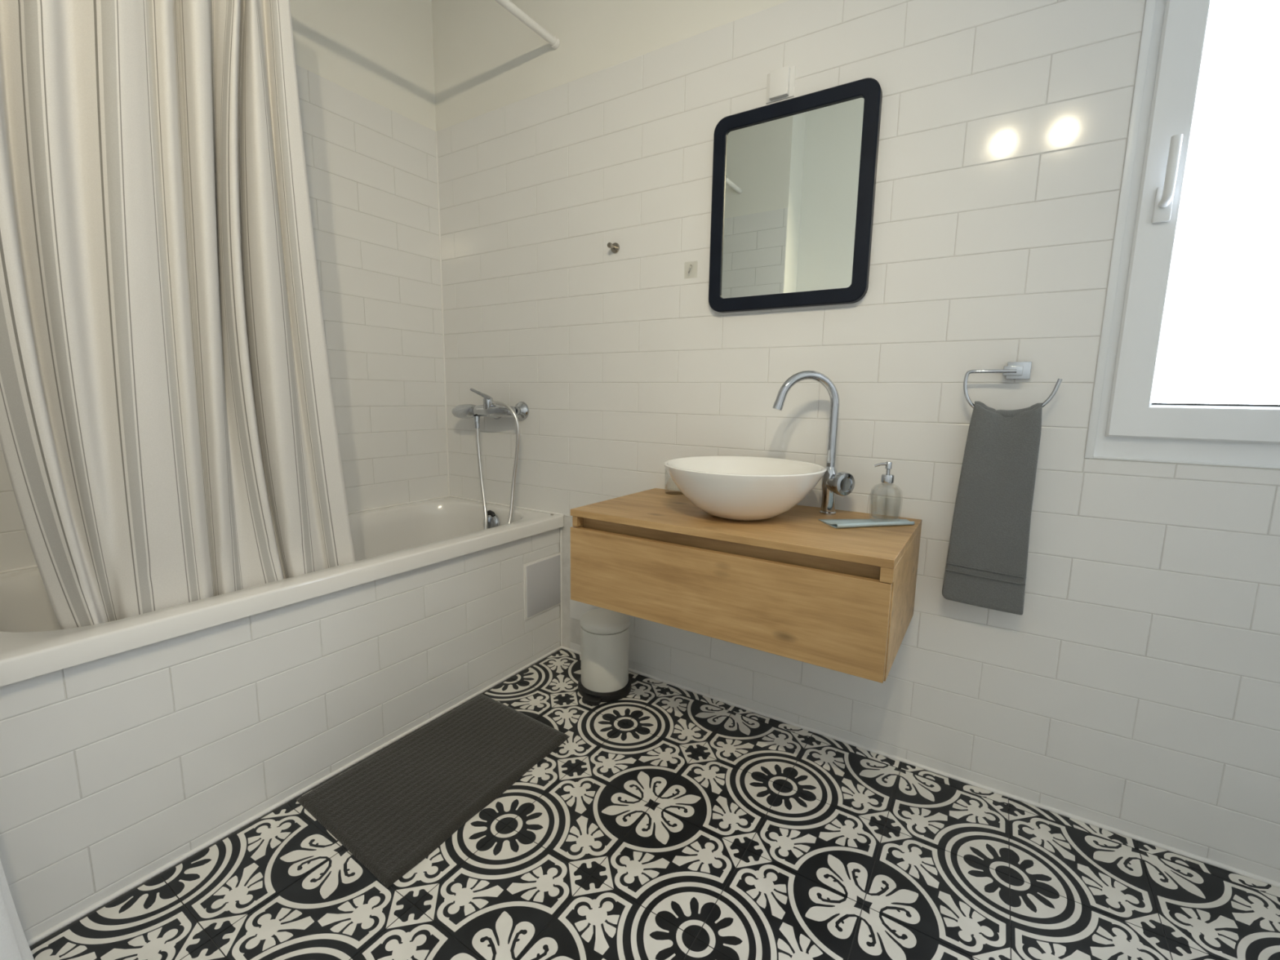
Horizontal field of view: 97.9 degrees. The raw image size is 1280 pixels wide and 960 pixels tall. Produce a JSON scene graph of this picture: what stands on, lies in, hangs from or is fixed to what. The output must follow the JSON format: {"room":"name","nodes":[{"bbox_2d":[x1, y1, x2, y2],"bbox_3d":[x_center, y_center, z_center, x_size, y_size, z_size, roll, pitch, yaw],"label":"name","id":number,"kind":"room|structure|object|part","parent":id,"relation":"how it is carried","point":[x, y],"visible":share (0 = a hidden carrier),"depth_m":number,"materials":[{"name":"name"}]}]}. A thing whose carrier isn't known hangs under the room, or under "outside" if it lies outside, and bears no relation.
{"room":"bathroom","nodes":[
{"label":"bathroom","id":0,"kind":"room"},
{"bbox_2d":[0,0,448,570],"bbox_3d":[-1.424,-0.579,1.576,0.122,2.820,1.981,6,10,32],"label":"wall","id":1,"kind":"structure","parent":0,"point":[365,68],"depth_m":2.09,"materials":[{"name":"white tile"}]},
{"bbox_2d":[0,495,564,573],"bbox_3d":[-1.011,0.197,1.627,0.668,0.009,1.632,6,10,32],"label":"trim","id":2,"kind":"structure","parent":1,"relation":"attached to","point":[562,514],"depth_m":2.21,"materials":[{"name":"white plastic"}]},
{"bbox_2d":[29,648,1279,959],"bbox_3d":[0.000,0.918,0.914,3.500,0.100,2.131,6,10,32],"label":"floor","id":3,"kind":"structure","parent":0,"point":[670,822],"depth_m":1.17,"materials":[{"name":"tile"}]},
{"bbox_2d":[0,496,563,941],"bbox_3d":[-1.016,0.464,1.662,0.667,0.544,1.634,6,10,32],"label":"bathtub","id":4,"kind":"object","parent":3,"relation":"on","point":[128,745],"visible":0.94,"depth_m":1.27,"materials":[{"name":"white tile"}]},
{"bbox_2d":[0,496,563,686],"bbox_3d":[-1.014,0.409,1.654,0.667,0.426,1.633,6,10,32],"label":"tub","id":5,"kind":"object","parent":4,"relation":"in","point":[429,596],"depth_m":1.48,"materials":[{"name":"white ceramic"}]},
{"bbox_2d":[26,645,561,946],"bbox_3d":[-0.757,0.761,1.533,0.012,0.012,1.639,6,10,32],"label":"trim","id":6,"kind":"structure","parent":4,"relation":"attached to","point":[55,928],"depth_m":1.29,"materials":[{"name":"white plastic"}]},
{"bbox_3d":[-0.611,0.179,2.230,0.012,0.064,0.018,6,10,32],"label":"overflow handle","id":7,"kind":"part","parent":4,"relation":"part of","materials":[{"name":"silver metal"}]},
{"bbox_3d":[-0.365,0.395,2.090,0.010,0.210,0.197,6,10,32],"label":"hatch frame","id":8,"kind":"part","parent":4,"relation":"part of","materials":[{"name":"white plastic"}]},
{"bbox_2d":[296,693,569,888],"bbox_3d":[-0.519,0.765,1.494,0.413,0.014,0.614,6,10,32],"label":"bath mat","id":9,"kind":"object","parent":3,"relation":"on","point":[393,809],"visible":1,"depth_m":1.41,"materials":[{"name":"grey fabric"}]},
{"bbox_2d":[577,608,631,705],"bbox_3d":[-0.126,0.580,1.892,0.200,0.274,0.184,-4,10,-32],"label":"pedal bin","id":10,"kind":"object","parent":3,"relation":"on","point":[604,633],"visible":0.92,"depth_m":1.83,"materials":[{"name":"white plastic"}]},
{"bbox_3d":[-0.117,0.466,1.879,0.168,0.045,0.168,6,10,32],"label":"bin lid","id":11,"kind":"part","parent":10,"relation":"part of","materials":[{"name":"white metal"}]},
{"bbox_2d":[431,0,1279,882],"bbox_3d":[0.566,-0.543,1.548,3.500,2.820,0.122,6,10,32],"label":"wall","id":12,"kind":"structure","parent":0,"point":[1135,689],"depth_m":1.44,"materials":[{"name":"white tile"}]},
{"bbox_2d":[435,131,449,495],"bbox_3d":[-0.838,-0.669,2.369,0.008,1.500,0.008,6,10,32],"label":"trim","id":13,"kind":"structure","parent":12,"relation":"attached to","point":[437,184],"depth_m":2.36,"materials":[{"name":"white plastic"}]},
{"bbox_2d":[451,388,528,422],"bbox_3d":[-0.605,-0.294,2.198,0.336,0.131,0.122,6,10,32],"label":"mixer","id":14,"kind":"object","parent":12,"relation":"attached to","point":[488,409],"visible":0.94,"depth_m":2.16,"materials":[{"name":"silver metal"}]},
{"bbox_3d":[-0.700,-0.275,2.234,0.141,0.058,0.058,6,10,32],"label":"volume knob","id":15,"kind":"part","parent":14,"relation":"part of","materials":[{"name":"silver metal"}]},
{"bbox_2d":[473,416,479,422],"bbox_3d":[-0.644,-0.241,2.199,0.026,0.024,0.026,6,10,32],"label":"outlet","id":16,"kind":"object","parent":14,"relation":"attached to","point":[476,419],"depth_m":2.19,"materials":[{"name":"silver metal"}]},
{"bbox_3d":[-0.612,-0.329,2.153,0.088,0.049,0.028,3,9,16],"label":"lever","id":17,"kind":"part","parent":14,"relation":"part of","materials":[{"name":"silver metal"}]},
{"bbox_2d":[474,400,519,529],"bbox_3d":[-0.626,0.116,2.082,0.238,0.823,0.280,6,10,32],"label":"shower hose","id":18,"kind":"object","parent":14,"relation":"attached to","point":[477,424],"visible":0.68,"depth_m":2.12,"materials":[{"name":"silver metal"}]},
{"bbox_2d":[494,0,559,48],"bbox_3d":[-0.729,-1.390,1.216,0.034,0.034,1.636,6,10,32],"label":"curtain rod","id":19,"kind":"object","parent":12,"relation":"attached to","point":[554,42],"visible":1,"depth_m":1.78,"materials":[{"name":"white plastic"}]},
{"bbox_2d":[0,0,355,629],"bbox_3d":[-0.928,-0.475,1.160,0.150,1.834,0.645,6,10,32],"label":"shower curtain","id":20,"kind":"object","parent":19,"relation":"hanging from","point":[169,435],"visible":0.91,"depth_m":1.09,"materials":[{"name":"fabric"}]},
{"bbox_2d":[560,527,562,646],"bbox_3d":[-0.307,0.419,2.176,0.007,0.492,0.007,2,9,10],"label":"trim","id":21,"kind":"structure","parent":12,"relation":"attached to","point":[561,551],"depth_m":2.17,"materials":[{"name":"white plastic"}]},
{"bbox_2d":[607,242,619,253],"bbox_3d":[-0.092,-0.773,1.847,0.033,0.033,0.038,6,10,32],"label":"robe hook","id":22,"kind":"object","parent":12,"relation":"attached to","point":[615,247],"visible":1,"depth_m":1.85,"materials":[{"name":"silver metal"}]},
{"bbox_2d":[570,488,921,683],"bbox_3d":[0.271,0.220,1.505,0.814,0.261,0.447,6,10,32],"label":"vanity cabinet","id":23,"kind":"object","parent":12,"relation":"attached to","point":[793,584],"visible":0.99,"depth_m":1.29,"materials":[{"name":"brown wood"}]},
{"bbox_3d":[-0.173,0.112,1.522,0.016,0.029,0.017,6,10,32],"label":"panel","id":24,"kind":"part","parent":23,"relation":"part of","materials":[{"name":"brown wood"}]},
{"bbox_3d":[-0.059,0.191,1.726,0.018,0.243,0.428,6,10,32],"label":"panel","id":25,"kind":"part","parent":23,"relation":"part of","materials":[{"name":"brown wood"}]},
{"bbox_2d":[570,488,921,568],"bbox_3d":[0.273,0.100,1.486,0.814,0.018,0.447,6,10,32],"label":"countertop","id":26,"kind":"structure","parent":23,"relation":"on","point":[798,530],"depth_m":1.35,"materials":[{"name":"brown wood"}]},
{"bbox_2d":[664,468,666,492],"bbox_3d":[0.116,-0.007,1.786,0.073,0.101,0.073,6,10,32],"label":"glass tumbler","id":27,"kind":"object","parent":26,"relation":"on","point":[665,468],"visible":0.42,"depth_m":1.79,"materials":[{"name":"clear glass"}]},
{"bbox_2d":[663,455,826,520],"bbox_3d":[0.266,0.027,1.456,0.413,0.136,0.413,6,10,32],"label":"washbasin","id":28,"kind":"object","parent":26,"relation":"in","point":[735,488],"visible":1,"depth_m":1.33,"materials":[{"name":"white ceramic"}]},
{"bbox_2d":[772,370,854,515],"bbox_3d":[0.454,-0.093,1.453,0.213,0.380,0.087,-1,9,-12],"label":"tap","id":29,"kind":"object","parent":26,"relation":"on","point":[842,483],"visible":0.98,"depth_m":1.46,"materials":[{"name":"silver metal"}]},
{"bbox_3d":[0.435,-0.146,1.468,0.183,0.280,0.023,0,9,-9],"label":"spout","id":30,"kind":"part","parent":29,"relation":"part of","materials":[{"name":"silver metal"}]},
{"bbox_3d":[0.531,0.010,1.454,0.063,0.063,0.021,-2,9,-21],"label":"lever knob","id":31,"kind":"part","parent":29,"relation":"part of","materials":[{"name":"silver metal"}]},
{"bbox_2d":[817,519,914,528],"bbox_3d":[0.578,0.105,1.389,0.236,0.012,0.101,0,9,-4],"label":"tray","id":32,"kind":"object","parent":26,"relation":"on","point":[836,523],"visible":1,"depth_m":1.38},
{"bbox_2d":[869,461,902,520],"bbox_3d":[0.619,0.029,1.399,0.077,0.151,0.077,6,10,32],"label":"soap dispenser","id":33,"kind":"object","parent":32,"relation":"on","point":[886,477],"visible":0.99,"depth_m":1.39,"materials":[{"name":"clear glass"}]},
{"bbox_3d":[0.619,0.052,1.402,0.077,0.104,0.077,6,10,32],"label":"bottle glass","id":34,"kind":"part","parent":33,"relation":"part of","materials":[{"name":"clear glass"}]},
{"bbox_3d":[0.489,0.186,1.101,0.024,0.030,0.018,6,10,32],"label":"panel","id":35,"kind":"part","parent":23,"relation":"part of","materials":[{"name":"brown wood"}]},
{"bbox_3d":[0.611,0.266,1.302,0.018,0.243,0.428,6,10,32],"label":"panel","id":36,"kind":"part","parent":23,"relation":"part of","materials":[{"name":"brown wood"}]},
{"bbox_2d":[765,66,795,103],"bbox_3d":[0.379,-1.074,1.511,0.078,0.074,0.018,6,10,32],"label":"cable box","id":37,"kind":"object","parent":12,"relation":"attached to","point":[780,82],"visible":1,"depth_m":1.50,"materials":[{"name":"white plastic"}]},
{"bbox_2d":[708,77,882,312],"bbox_3d":[0.405,-0.752,1.534,0.451,0.538,0.026,6,10,32],"label":"wall mirror","id":38,"kind":"object","parent":12,"relation":"attached to","point":[793,184],"visible":1,"depth_m":1.51,"materials":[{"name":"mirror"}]},
{"bbox_2d":[560,646,1279,888],"bbox_3d":[0.785,0.786,1.518,2.610,0.012,0.012,6,10,32],"label":"trim","id":39,"kind":"structure","parent":12,"relation":"attached to","point":[1135,837],"depth_m":1.43,"materials":[{"name":"white plastic"}]},
{"bbox_2d":[963,361,1062,408],"bbox_3d":[0.861,-0.211,1.298,0.189,0.128,0.052,6,10,32],"label":"towel ring","id":40,"kind":"object","parent":12,"relation":"attached to","point":[1014,370],"visible":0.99,"depth_m":1.29,"materials":[{"name":"silver metal"}]},
{"bbox_2d":[942,401,1042,614],"bbox_3d":[0.836,0.063,1.323,0.171,0.494,0.054,6,10,32],"label":"hand towel","id":41,"kind":"object","parent":40,"relation":"hanging from","point":[986,566],"visible":1,"depth_m":1.30,"materials":[{"name":"grey fabric"}]},
{"bbox_3d":[0.885,-0.256,1.302,0.047,0.040,0.010,6,10,32],"label":"wall plate","id":42,"kind":"part","parent":40,"relation":"part of","materials":[{"name":"silver metal"}]},
{"bbox_2d":[1084,0,1279,469],"bbox_3d":[1.349,-0.612,0.972,0.781,1.208,0.033,6,10,32],"label":"trim","id":43,"kind":"structure","parent":12,"relation":"attached to","point":[1150,4],"depth_m":1.18,"materials":[{"name":"white plastic"}]},
{"bbox_2d":[1093,0,1279,466],"bbox_3d":[1.351,-0.613,0.962,0.768,1.204,0.138,6,10,32],"label":"window","id":44,"kind":"structure","parent":12,"relation":"in","point":[1130,425],"depth_m":1.14,"materials":[{"name":"white plastic"}]},
{"bbox_3d":[1.061,-0.559,1.129,0.028,0.070,0.010,6,10,32],"label":"handle","id":45,"kind":"part","parent":44,"relation":"part of","materials":[{"name":"white plastic"}]},
{"bbox_3d":[1.049,-0.609,1.102,0.017,0.124,0.042,6,10,32],"label":"lever","id":46,"kind":"part","parent":44,"relation":"part of","materials":[{"name":"white plastic"}]},
{"bbox_3d":[-1.003,-0.259,0.617,0.011,0.026,0.080,6,10,32],"label":"wall hook","id":47,"kind":"object","parent":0,"visible":0},
{"bbox_2d":[0,859,34,959],"bbox_3d":[-0.994,0.279,0.726,0.180,1.110,0.200,6,10,32],"label":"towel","id":48,"kind":"object","parent":47,"relation":"hanging from","point":[14,945],"visible":1,"depth_m":0.83,"materials":[{"name":"white fabric"}]}
]}

